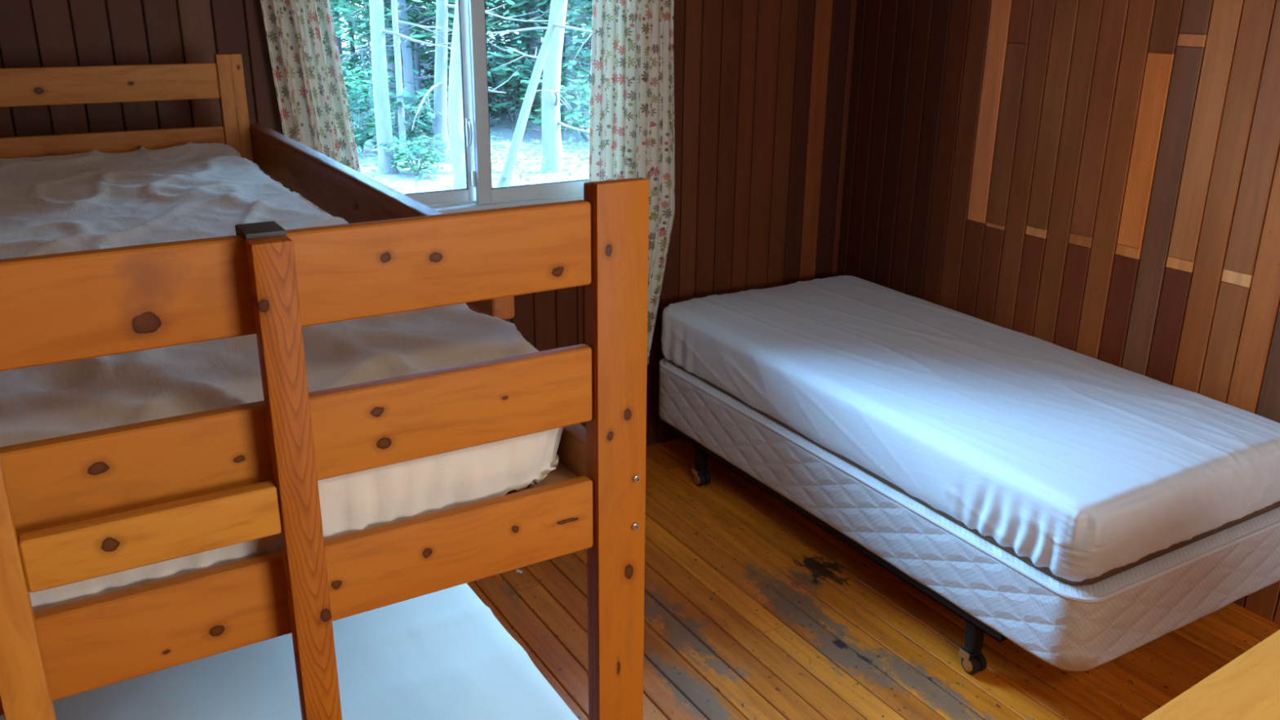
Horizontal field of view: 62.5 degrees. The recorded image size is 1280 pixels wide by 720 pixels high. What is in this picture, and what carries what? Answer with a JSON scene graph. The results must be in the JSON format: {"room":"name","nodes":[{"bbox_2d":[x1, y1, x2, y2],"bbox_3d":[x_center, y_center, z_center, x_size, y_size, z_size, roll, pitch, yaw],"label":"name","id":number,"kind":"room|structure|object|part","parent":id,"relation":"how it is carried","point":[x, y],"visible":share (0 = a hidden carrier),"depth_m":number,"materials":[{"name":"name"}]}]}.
{"room":"cabin bedroom","nodes":[
{"label":"cabin bedroom","id":0,"kind":"room"},
{"bbox_2d":[0,0,856,445],"bbox_3d":[-0.820,-0.653,3.386,4.025,2.520,0.112,-11,22,-29],"label":"wall","id":1,"kind":"structure","parent":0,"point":[762,87],"depth_m":3.94,"materials":[{"name":"brown wood"}]},
{"bbox_2d":[403,0,588,213],"bbox_3d":[-0.542,-0.961,3.434,1.190,0.977,0.091,-11,22,-29],"label":"window","id":2,"kind":"structure","parent":1,"relation":"attached to","point":[478,194],"depth_m":3.51,"materials":[{"name":"plastic"}]},
{"bbox_3d":[-0.787,-0.912,3.321,0.560,0.888,0.024,-11,22,-29],"label":"sash","id":3,"kind":"part","parent":2,"relation":"part of","materials":[{"name":"plastic"}]},
{"bbox_3d":[-0.542,-0.961,3.434,1.190,0.977,0.091,-11,22,-29],"label":"frame","id":4,"kind":"part","parent":2,"relation":"part of","materials":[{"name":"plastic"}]},
{"bbox_3d":[-0.303,-0.992,3.557,0.566,0.888,0.026,-11,22,-29],"label":"sash","id":5,"kind":"part","parent":2,"relation":"part of","materials":[{"name":"plastic"}]},
{"bbox_3d":[-0.485,-1.468,3.194,1.560,0.020,0.080,-11,22,-29],"label":"curtain rod","id":6,"kind":"object","parent":1,"relation":"attached to","visible":0},
{"bbox_2d":[260,0,360,216],"bbox_3d":[-0.945,-0.694,3.139,0.285,1.460,0.058,-11,22,-29],"label":"curtain","id":7,"kind":"object","parent":6,"relation":"hanging from","point":[314,111],"visible":0.39,"depth_m":3.08,"materials":[{"name":"fabric"}]},
{"bbox_2d":[588,0,675,364],"bbox_3d":[-0.022,-0.768,3.701,0.366,1.680,0.045,-11,22,-29],"label":"curtain","id":8,"kind":"object","parent":6,"relation":"hanging from","point":[632,113],"visible":0.59,"depth_m":3.66,"materials":[{"name":"fabric"}]},
{"bbox_2d":[466,437,1279,719],"bbox_3d":[0.451,1.269,1.797,4.025,0.120,5.100,-11,22,-29],"label":"floor","id":9,"kind":"structure","parent":0,"point":[753,610],"depth_m":3.00,"materials":[{"name":"brown wood"}]},
{"bbox_2d":[0,53,648,719],"bbox_3d":[-1.014,0.336,1.877,1.232,1.560,2.039,-11,22,-29],"label":"bunk bed","id":10,"kind":"object","parent":9,"relation":"on","point":[395,252],"visible":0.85,"depth_m":1.03,"materials":[{"name":"brown wood"}]},
{"bbox_3d":[-1.522,-0.629,2.444,1.031,0.087,0.019,-11,22,-29],"label":"rail","id":11,"kind":"part","parent":10,"relation":"part of","materials":[{"name":"brown wood"}]},
{"bbox_3d":[-1.523,-0.481,2.497,1.031,0.087,0.019,-11,22,-29],"label":"rail","id":12,"kind":"part","parent":10,"relation":"part of","materials":[{"name":"brown wood"}]},
{"bbox_2d":[0,221,342,719],"bbox_3d":[-0.430,0.631,1.098,0.273,1.534,0.065,-11,22,-29],"label":"ladder","id":13,"kind":"object","parent":10,"relation":"attached to","point":[288,505],"visible":0.94,"depth_m":0.91,"materials":[{"name":"brown wood"}]},
{"bbox_3d":[-1.071,-0.043,2.943,0.034,1.560,0.032,-11,22,-29],"label":"post","id":14,"kind":"part","parent":10,"relation":"part of","materials":[{"name":"brown wood"}]},
{"bbox_2d":[0,142,564,611],"bbox_3d":[-1.000,-0.135,1.711,1.041,0.170,1.978,-11,22,-29],"label":"mattress","id":15,"kind":"object","parent":10,"relation":"on","point":[95,199],"visible":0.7,"depth_m":1.17,"materials":[{"name":"beige fabric"}]},
{"bbox_3d":[-0.496,-0.037,0.836,1.032,0.087,0.019,-11,22,-29],"label":"rail","id":16,"kind":"part","parent":10,"relation":"part of","materials":[{"name":"brown wood"}]},
{"bbox_3d":[-0.497,0.109,0.888,1.032,0.085,0.019,-11,22,-29],"label":"rail","id":17,"kind":"part","parent":10,"relation":"part of","materials":[{"name":"brown wood"}]},
{"bbox_3d":[-0.499,0.256,0.940,1.032,0.085,0.019,-11,22,-29],"label":"rail","id":18,"kind":"part","parent":10,"relation":"part of","materials":[{"name":"brown wood"}]},
{"bbox_3d":[-0.551,-0.136,2.002,0.024,0.113,1.964,-11,22,-29],"label":"rail","id":19,"kind":"part","parent":10,"relation":"part of","materials":[{"name":"brown wood"}]},
{"bbox_3d":[-0.027,0.545,1.333,0.062,1.545,0.016,-11,22,-29],"label":"post","id":20,"kind":"part","parent":10,"relation":"part of","materials":[{"name":"brown wood"}]},
{"bbox_2d":[515,568,522,573],"bbox_3d":[-0.377,0.660,3.293,0.019,0.011,0.011,10,22,25],"label":"cap","id":21,"kind":"object","parent":9,"relation":"on","point":[517,571],"visible":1,"depth_m":3.29,"materials":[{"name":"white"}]},
{"bbox_2d":[667,423,1008,675],"bbox_3d":[0.915,0.477,3.591,0.940,0.183,1.591,-11,22,-29],"label":"frame","id":22,"kind":"object","parent":9,"relation":"on","point":[973,661],"visible":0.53,"depth_m":3.04,"materials":[{"name":"black paint"}]},
{"bbox_3d":[0.205,0.428,3.875,0.005,0.052,0.049,-11,22,-29],"label":"hub plate","id":23,"kind":"part","parent":22,"relation":"part of","materials":[{"name":"gold metal"}]},
{"bbox_3d":[0.225,0.358,3.865,0.038,0.088,0.032,-11,22,-29],"label":"leg","id":24,"kind":"part","parent":22,"relation":"part of","materials":[{"name":"black paint"}]},
{"bbox_3d":[0.873,0.806,2.825,0.005,0.052,0.049,-11,22,-29],"label":"hub plate","id":25,"kind":"part","parent":22,"relation":"part of","materials":[{"name":"gold metal"}]},
{"bbox_2d":[658,357,1279,671],"bbox_3d":[0.948,0.301,3.474,0.965,0.228,1.916,-11,22,-29],"label":"box spring","id":26,"kind":"object","parent":22,"relation":"on","point":[1068,627],"visible":0.37,"depth_m":2.79,"materials":[{"name":"white fabric"}]},
{"bbox_2d":[661,275,1279,585],"bbox_3d":[0.945,0.088,3.415,0.954,0.245,1.891,-11,22,-29],"label":"mattress","id":27,"kind":"object","parent":26,"relation":"on","point":[1082,468],"visible":1,"depth_m":2.96,"materials":[{"name":"white fabric"}]},
{"bbox_3d":[1.270,0.620,3.014,0.930,0.012,0.032,-11,22,-29],"label":"cross rail","id":28,"kind":"part","parent":22,"relation":"part of","materials":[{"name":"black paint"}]},
{"bbox_3d":[0.892,0.736,2.815,0.038,0.088,0.032,-11,22,-29],"label":"leg","id":29,"kind":"part","parent":22,"relation":"part of","materials":[{"name":"black paint"}]},
{"bbox_2d":[1142,629,1279,719],"bbox_3d":[1.221,0.886,1.594,1.050,0.750,0.654,-13,23,-33],"label":"table","id":30,"kind":"object","parent":9,"relation":"on","point":[1247,687],"visible":1,"depth_m":1.57,"materials":[{"name":"brown wood"}]},
{"bbox_3d":[-0.805,0.849,2.213,0.954,0.371,1.885,-11,22,-29],"label":"frame","id":31,"kind":"object","parent":9,"relation":"on","visible":0},
{"bbox_2d":[0,582,578,719],"bbox_3d":[-0.803,0.610,2.128,0.967,0.136,1.907,-11,22,-29],"label":"mattress","id":32,"kind":"object","parent":31,"relation":"on","point":[444,654],"visible":0.2,"depth_m":1.98,"materials":[{"name":"fabric"}]},
{"bbox_2d":[836,0,1279,625],"bbox_3d":[2.136,-0.249,2.323,0.102,2.520,5.100,-11,22,-29],"label":"wall","id":33,"kind":"structure","parent":0,"point":[1100,180],"depth_m":3.37,"materials":[{"name":"brown wood"}]},
{"label":"outside","id":34,"kind":"structure","parent":0,"visible":0},
{"bbox_2d":[339,10,590,193],"bbox_3d":[-6.644,-8.630,29.334,48.000,1.197,52.000,-11,22,-29],"label":"ground","id":35,"kind":"structure","parent":34,"point":[406,182],"depth_m":14.44,"materials":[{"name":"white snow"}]},
{"bbox_2d":[329,0,369,16],"bbox_3d":[-5.935,-7.549,19.407,3.342,5.834,3.338,9,21,22],"label":"tree","id":36,"kind":"object","parent":35,"relation":"on","point":[357,13],"visible":0.08,"depth_m":19.62,"materials":[{"name":"green plant"}]},
{"bbox_2d":[339,0,369,61],"bbox_3d":[-7.274,-8.483,23.610,2.697,4.628,2.566,13,23,31],"label":"tree","id":37,"kind":"object","parent":35,"relation":"on","point":[344,39],"visible":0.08,"depth_m":24.02,"materials":[{"name":"green plant"}]},
{"bbox_2d":[342,55,370,79],"bbox_3d":[-6.538,-6.901,25.191,1.366,0.712,1.585,-13,23,-33],"label":"shrub","id":38,"kind":"object","parent":35,"relation":"on","point":[347,55],"visible":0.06,"depth_m":24.92,"materials":[{"name":"green plant"}]},
{"bbox_2d":[343,67,371,112],"bbox_3d":[-5.234,-4.889,19.173,1.533,0.790,1.627,3,20,8],"label":"shrub","id":39,"kind":"object","parent":35,"relation":"on","point":[347,68],"visible":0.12,"depth_m":19.03,"materials":[{"name":"green plant"}]},
{"bbox_2d":[346,0,371,67],"bbox_3d":[-6.877,-9.386,24.557,3.274,5.793,3.293,9,21,23],"label":"tree","id":40,"kind":"object","parent":35,"relation":"on","point":[353,47],"visible":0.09,"depth_m":25.14,"materials":[{"name":"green plant"}]},
{"bbox_2d":[330,0,388,35],"bbox_3d":[-5.599,-6.211,17.003,2.784,4.926,2.800,3,20,8],"label":"tree","id":41,"kind":"object","parent":35,"relation":"on","point":[331,4],"visible":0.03,"depth_m":17.22,"materials":[{"name":"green plant"}]},
{"bbox_2d":[330,0,400,91],"bbox_3d":[-6.308,-8.520,21.749,3.275,6.054,3.474,12,23,30],"label":"tree","id":42,"kind":"object","parent":35,"relation":"on","point":[339,39],"visible":0.05,"depth_m":22.26,"materials":[{"name":"green plant"}]},
{"bbox_2d":[342,66,390,157],"bbox_3d":[-3.761,-3.273,14.027,0.915,1.191,0.883,9,21,24],"label":"shrub","id":43,"kind":"object","parent":35,"relation":"on","point":[361,145],"visible":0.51,"depth_m":13.93,"materials":[{"name":"green plant"}]},
{"bbox_3d":[-3.721,-3.198,14.000,0.541,1.069,0.422,-11,22,-29],"label":"stem","id":44,"kind":"part","parent":43,"relation":"part of","materials":[{"name":"green plant"}]},
{"bbox_2d":[329,0,416,116],"bbox_3d":[-4.083,-4.904,16.202,1.603,2.879,1.724,-11,22,-29],"label":"tree","id":45,"kind":"object","parent":35,"relation":"on","point":[362,60],"visible":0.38,"depth_m":16.13,"materials":[{"name":"green plant"}]},
{"bbox_3d":[-4.055,-4.758,16.229,0.790,2.588,0.905,6,20,14],"label":"stem","id":46,"kind":"part","parent":45,"relation":"part of","materials":[{"name":"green plant"}]},
{"bbox_2d":[356,133,389,177],"label":"plants","id":47,"kind":"object","parent":35,"relation":"on","point":[376,164],"depth_m":13.14,"materials":[{"name":"green plant"}]},
{"bbox_2d":[339,49,414,99],"bbox_3d":[-5.503,-5.641,21.171,2.156,1.064,2.367,-2,20,-7],"label":"shrub","id":48,"kind":"object","parent":35,"relation":"on","point":[353,60],"visible":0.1,"depth_m":20.73,"materials":[{"name":"green plant"}]},
{"bbox_2d":[330,0,454,112],"bbox_3d":[-4.313,-7.287,18.099,3.470,6.056,3.465,-2,20,-6],"label":"tree","id":49,"kind":"object","parent":35,"relation":"on","point":[390,66],"visible":0.18,"depth_m":18.79,"materials":[{"name":"green plant"}]},
{"bbox_2d":[353,27,435,65],"bbox_3d":[-6.520,-8.252,28.073,2.350,1.160,2.581,9,21,21],"label":"shrub","id":50,"kind":"object","parent":35,"relation":"on","point":[368,28],"visible":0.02,"depth_m":27.75,"materials":[{"name":"green plant"}]},
{"bbox_2d":[346,81,448,152],"bbox_3d":[-3.406,-3.278,14.472,2.187,0.983,1.992,-7,21,-21],"label":"shrub","id":51,"kind":"object","parent":35,"relation":"on","point":[424,108],"visible":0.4,"depth_m":14.28,"materials":[{"name":"green plant"}]},
{"bbox_3d":[-3.160,-3.155,14.306,0.616,0.867,1.202,17,25,38],"label":"stem","id":52,"kind":"part","parent":51,"relation":"part of","materials":[{"name":"green plant"}]},
{"bbox_2d":[349,93,448,140],"bbox_3d":[-3.492,-3.532,15.532,1.486,0.733,1.631,-15,25,-38],"label":"shrub","id":53,"kind":"object","parent":35,"relation":"on","point":[410,100],"visible":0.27,"depth_m":15.38,"materials":[{"name":"green plant"}]},
{"bbox_2d":[345,0,453,74],"bbox_3d":[-5.645,-9.563,25.833,3.072,5.276,2.942,5,20,13],"label":"tree","id":54,"kind":"object","parent":35,"relation":"on","point":[429,1],"visible":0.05,"depth_m":26.15,"materials":[{"name":"green plant"}]},
{"bbox_2d":[395,164,404,170],"label":"plants","id":55,"kind":"object","parent":35,"relation":"on","point":[399,165],"depth_m":12.61,"materials":[{"name":"green plant"}]},
{"bbox_2d":[348,0,453,68],"bbox_3d":[-5.179,-8.281,23.398,2.532,4.480,2.546,14,23,33],"label":"tree","id":56,"kind":"object","parent":35,"relation":"on","point":[432,0],"visible":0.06,"depth_m":23.69,"materials":[{"name":"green plant"}]},
{"bbox_2d":[368,0,451,174],"bbox_3d":[-3.114,-5.063,11.989,3.260,6.003,3.000,-11,22,-29],"label":"tree","id":57,"kind":"object","parent":35,"relation":"on","point":[379,60],"visible":0.79,"depth_m":12.67,"materials":[{"name":"grey plant"}]},
{"bbox_2d":[332,0,493,137],"bbox_3d":[-3.532,-5.615,15.326,2.597,4.801,2.755,9,21,22],"label":"tree","id":58,"kind":"object","parent":35,"relation":"on","point":[407,63],"visible":0.59,"depth_m":15.60,"materials":[{"name":"green plant"}]},
{"bbox_2d":[379,133,448,176],"bbox_3d":[-2.753,-2.489,12.940,0.858,0.489,0.892,-11,22,-29],"label":"shrub","id":59,"kind":"object","parent":35,"relation":"on","point":[402,154],"visible":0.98,"depth_m":12.85,"materials":[{"name":"green plant"}]},
{"bbox_3d":[-2.746,-2.426,12.855,0.505,0.427,0.262,-2,20,-6],"label":"stem","id":60,"kind":"part","parent":59,"relation":"part of","materials":[{"name":"green plant"}]},
{"bbox_2d":[331,0,498,124],"bbox_3d":[-3.618,-6.118,16.839,2.690,4.760,2.706,0,20,-2],"label":"tree","id":61,"kind":"object","parent":35,"relation":"on","point":[417,56],"visible":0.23,"depth_m":17.02,"materials":[{"name":"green plant"}]},
{"bbox_2d":[412,170,422,186],"label":"plants","id":62,"kind":"object","parent":35,"relation":"on","point":[418,178],"depth_m":12.58,"materials":[{"name":"green plant"}]},
{"bbox_2d":[391,0,453,161],"bbox_3d":[-3.052,-5.211,13.168,2.655,5.512,3.087,-3,20,-9],"label":"tree","id":63,"kind":"object","parent":35,"relation":"on","point":[401,114],"visible":0.78,"depth_m":13.58,"materials":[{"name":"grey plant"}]},
{"bbox_2d":[400,42,450,88],"bbox_3d":[-4.548,-6.404,23.199,2.087,1.088,2.422,4,20,11],"label":"shrub","id":64,"kind":"object","parent":35,"relation":"on","point":[424,50],"visible":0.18,"depth_m":23.00,"materials":[{"name":"green plant"}]},
{"bbox_3d":[-4.414,-6.362,23.282,0.931,0.955,1.320,-5,20,-16],"label":"stem","id":65,"kind":"part","parent":64,"relation":"part of","materials":[{"name":"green plant"}]},
{"bbox_2d":[404,88,448,124],"bbox_3d":[-3.235,-4.087,17.232,1.422,0.639,1.295,-18,26,-41],"label":"shrub","id":66,"kind":"object","parent":35,"relation":"on","point":[418,101],"visible":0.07,"depth_m":17.15,"materials":[{"name":"green plant"}]},
{"bbox_2d":[414,78,448,103],"bbox_3d":[-3.607,-4.966,19.658,1.237,0.623,1.280,-8,21,-23],"label":"shrub","id":67,"kind":"object","parent":35,"relation":"on","point":[424,81],"visible":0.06,"depth_m":19.50,"materials":[{"name":"green plant"}]},
{"bbox_2d":[426,142,453,189],"label":"plants","id":68,"kind":"object","parent":35,"relation":"on","point":[448,187],"depth_m":12.86,"materials":[{"name":"green plant"}]},
{"bbox_2d":[420,53,492,92],"bbox_3d":[-3.861,-6.178,22.881,1.833,0.905,2.013,17,25,38],"label":"shrub","id":69,"kind":"object","parent":35,"relation":"on","point":[427,55],"visible":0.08,"depth_m":22.45,"materials":[{"name":"green plant"}]},
{"bbox_2d":[411,0,543,61],"bbox_3d":[-3.575,-8.697,22.274,3.450,6.103,3.469,-15,25,-37],"label":"tree","id":70,"kind":"object","parent":35,"relation":"on","point":[434,0],"visible":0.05,"depth_m":22.47,"materials":[{"name":"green plant"}]},
{"bbox_2d":[365,0,591,76],"bbox_3d":[-2.464,-6.606,15.885,3.517,6.220,3.692,1,20,0],"label":"tree","id":71,"kind":"object","parent":35,"relation":"on","point":[508,2],"visible":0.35,"depth_m":16.00,"materials":[{"name":"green plant"}]},
{"bbox_2d":[447,0,520,189],"bbox_3d":[-1.851,-4.505,11.241,2.888,5.532,2.933,-11,22,-29],"label":"tree","id":72,"kind":"object","parent":35,"relation":"on","point":[455,113],"visible":0.54,"depth_m":11.71,"materials":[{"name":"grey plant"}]},
{"bbox_2d":[411,0,566,162],"bbox_3d":[-2.452,-5.523,13.446,2.896,6.024,3.123,-11,22,-29],"label":"tree","id":73,"kind":"object","parent":35,"relation":"on","point":[440,85],"visible":0.82,"depth_m":13.85,"materials":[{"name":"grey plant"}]},
{"bbox_2d":[426,58,564,124],"bbox_3d":[-2.328,-4.344,17.263,2.240,1.091,2.165,11,22,27],"label":"shrub","id":74,"kind":"object","parent":35,"relation":"on","point":[500,72],"visible":0.26,"depth_m":17.05,"materials":[{"name":"green plant"}]},
{"bbox_3d":[-2.051,-4.266,17.260,0.803,0.952,1.308,2,20,3],"label":"stem","id":75,"kind":"part","parent":74,"relation":"part of","materials":[{"name":"green plant"}]},
{"bbox_2d":[421,0,572,87],"bbox_3d":[-2.699,-7.161,19.150,2.884,5.200,2.968,-2,20,-8],"label":"tree","id":76,"kind":"object","parent":35,"relation":"on","point":[495,4],"visible":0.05,"depth_m":19.45,"materials":[{"name":"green plant"}]},
{"bbox_2d":[411,0,592,124],"bbox_3d":[-2.044,-4.915,16.981,3.251,2.259,3.339,-11,22,-29],"label":"tree","id":77,"kind":"object","parent":35,"relation":"on","point":[522,45],"visible":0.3,"depth_m":16.60,"materials":[{"name":"green plant"}]},
{"bbox_3d":[-2.142,-4.835,17.109,1.887,2.021,1.233,-11,22,-29],"label":"stem","id":78,"kind":"part","parent":77,"relation":"part of","materials":[{"name":"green plant"}]},
{"bbox_2d":[488,103,519,180],"label":"plants","id":79,"kind":"object","parent":35,"relation":"on","point":[495,140],"depth_m":14.75,"materials":[{"name":"green plant"}]},
{"bbox_2d":[489,69,524,97],"bbox_3d":[-2.818,-5.638,21.701,1.363,0.686,1.410,-15,24,-36],"label":"shrub","id":80,"kind":"object","parent":35,"relation":"on","point":[490,69],"visible":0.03,"depth_m":21.61,"materials":[{"name":"green plant"}]},
{"bbox_2d":[489,62,524,97],"bbox_3d":[-2.756,-5.905,22.226,1.594,0.786,1.750,-11,22,-29],"label":"shrub","id":81,"kind":"object","parent":35,"relation":"on","point":[522,62],"visible":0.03,"depth_m":21.89,"materials":[{"name":"green plant"}]},
{"bbox_2d":[427,0,589,173],"bbox_3d":[-1.036,-5.280,12.876,3.277,6.029,3.004,-11,22,-29],"label":"tree","id":82,"kind":"object","parent":35,"relation":"on","point":[552,145],"visible":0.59,"depth_m":13.31,"materials":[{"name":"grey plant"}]},
{"bbox_2d":[488,74,541,118],"bbox_3d":[-2.362,-4.505,18.124,1.595,0.787,1.751,-2,20,-8],"label":"shrub","id":83,"kind":"object","parent":35,"relation":"on","point":[509,85],"visible":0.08,"depth_m":17.84,"materials":[{"name":"green plant"}]},
{"bbox_2d":[487,0,547,47],"bbox_3d":[-2.994,-8.995,24.395,2.940,5.201,2.956,-11,22,-29],"label":"tree","id":84,"kind":"object","parent":35,"relation":"on","point":[487,1],"visible":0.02,"depth_m":24.82,"materials":[{"name":"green plant"}]},
{"bbox_2d":[486,43,574,85],"bbox_3d":[-2.576,-6.443,23.341,2.238,1.166,2.597,-16,25,-38],"label":"shrub","id":85,"kind":"object","parent":35,"relation":"on","point":[491,50],"visible":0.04,"depth_m":22.86,"materials":[{"name":"green plant"}]},
{"bbox_2d":[511,111,559,185],"label":"plants","id":86,"kind":"object","parent":35,"relation":"on","point":[537,158],"depth_m":12.98,"materials":[{"name":"green plant"}]},
{"bbox_2d":[485,0,586,77],"bbox_3d":[-2.297,-7.632,20.597,2.828,5.228,3.000,16,25,36],"label":"tree","id":87,"kind":"object","parent":35,"relation":"on","point":[516,28],"visible":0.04,"depth_m":21.00,"materials":[{"name":"green plant"}]},
{"bbox_2d":[484,0,592,119],"bbox_3d":[-1.682,-6.396,17.432,2.811,4.906,2.807,-10,22,-27],"label":"tree","id":88,"kind":"object","parent":35,"relation":"on","point":[539,40],"visible":0.35,"depth_m":17.62,"materials":[{"name":"green plant"}]},
{"bbox_2d":[489,0,590,106],"bbox_3d":[-1.331,-7.727,19.971,3.243,5.822,3.396,-5,20,-15],"label":"tree","id":89,"kind":"object","parent":35,"relation":"on","point":[525,23],"visible":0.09,"depth_m":20.36,"materials":[{"name":"green plant"}]},
{"bbox_2d":[496,0,591,186],"bbox_3d":[-0.450,-4.880,12.411,2.985,5.542,3.326,18,26,40],"label":"tree","id":90,"kind":"object","parent":35,"relation":"on","point":[505,179],"visible":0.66,"depth_m":12.18,"materials":[{"name":"grey plant"}]},
{"bbox_2d":[501,3,588,40],"bbox_3d":[-1.887,-8.139,23.159,2.538,4.465,2.524,-7,21,-20],"label":"tree","id":91,"kind":"object","parent":35,"relation":"on","point":[587,3],"visible":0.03,"depth_m":23.05,"materials":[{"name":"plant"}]},
{"bbox_2d":[513,0,592,74],"bbox_3d":[-0.159,-6.925,16.956,3.551,6.281,3.729,18,26,41],"label":"tree","id":92,"kind":"object","parent":35,"relation":"on","point":[580,2],"visible":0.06,"depth_m":17.24,"materials":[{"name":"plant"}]},
{"bbox_2d":[519,71,590,141],"bbox_3d":[-0.836,-3.798,15.978,2.358,1.059,2.032,14,24,34],"label":"shrub","id":93,"kind":"object","parent":35,"relation":"on","point":[574,113],"visible":0.28,"depth_m":15.97,"materials":[{"name":"green plant"}]},
{"bbox_3d":[-0.834,-3.688,15.863,1.285,0.929,0.907,3,20,6],"label":"stem","id":94,"kind":"part","parent":93,"relation":"part of","materials":[{"name":"green plant"}]},
{"bbox_2d":[521,54,589,89],"bbox_3d":[-1.987,-6.379,23.536,1.774,0.899,1.881,-4,20,-13],"label":"shrub","id":95,"kind":"object","parent":35,"relation":"on","point":[582,55],"visible":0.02,"depth_m":23.30,"materials":[{"name":"green plant"}]},
{"bbox_2d":[524,0,592,89],"bbox_3d":[-0.766,-6.666,18.417,2.712,4.868,2.839,-1,20,-5],"label":"tree","id":96,"kind":"object","parent":35,"relation":"on","point":[571,1],"visible":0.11,"depth_m":18.35,"materials":[{"name":"green plant"}]},
{"bbox_2d":[560,19,586,119],"bbox_3d":[-1.326,-6.996,17.556,3.168,6.024,3.278,-11,22,-29],"label":"tree","id":97,"kind":"object","parent":35,"relation":"on","point":[565,40],"visible":0.24,"depth_m":18.26,"materials":[{"name":"green plant"}]},
{"bbox_2d":[560,117,589,180],"label":"plants","id":98,"kind":"object","parent":35,"relation":"on","point":[587,157],"depth_m":14.32,"materials":[{"name":"green plant"}]},
{"bbox_2d":[574,41,589,76],"bbox_3d":[-1.015,-7.394,26.185,2.262,1.017,2.060,-8,21,-23],"label":"shrub","id":99,"kind":"object","parent":35,"relation":"on","point":[577,43],"visible":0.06,"depth_m":25.93,"materials":[{"name":"green plant"}]}
]}

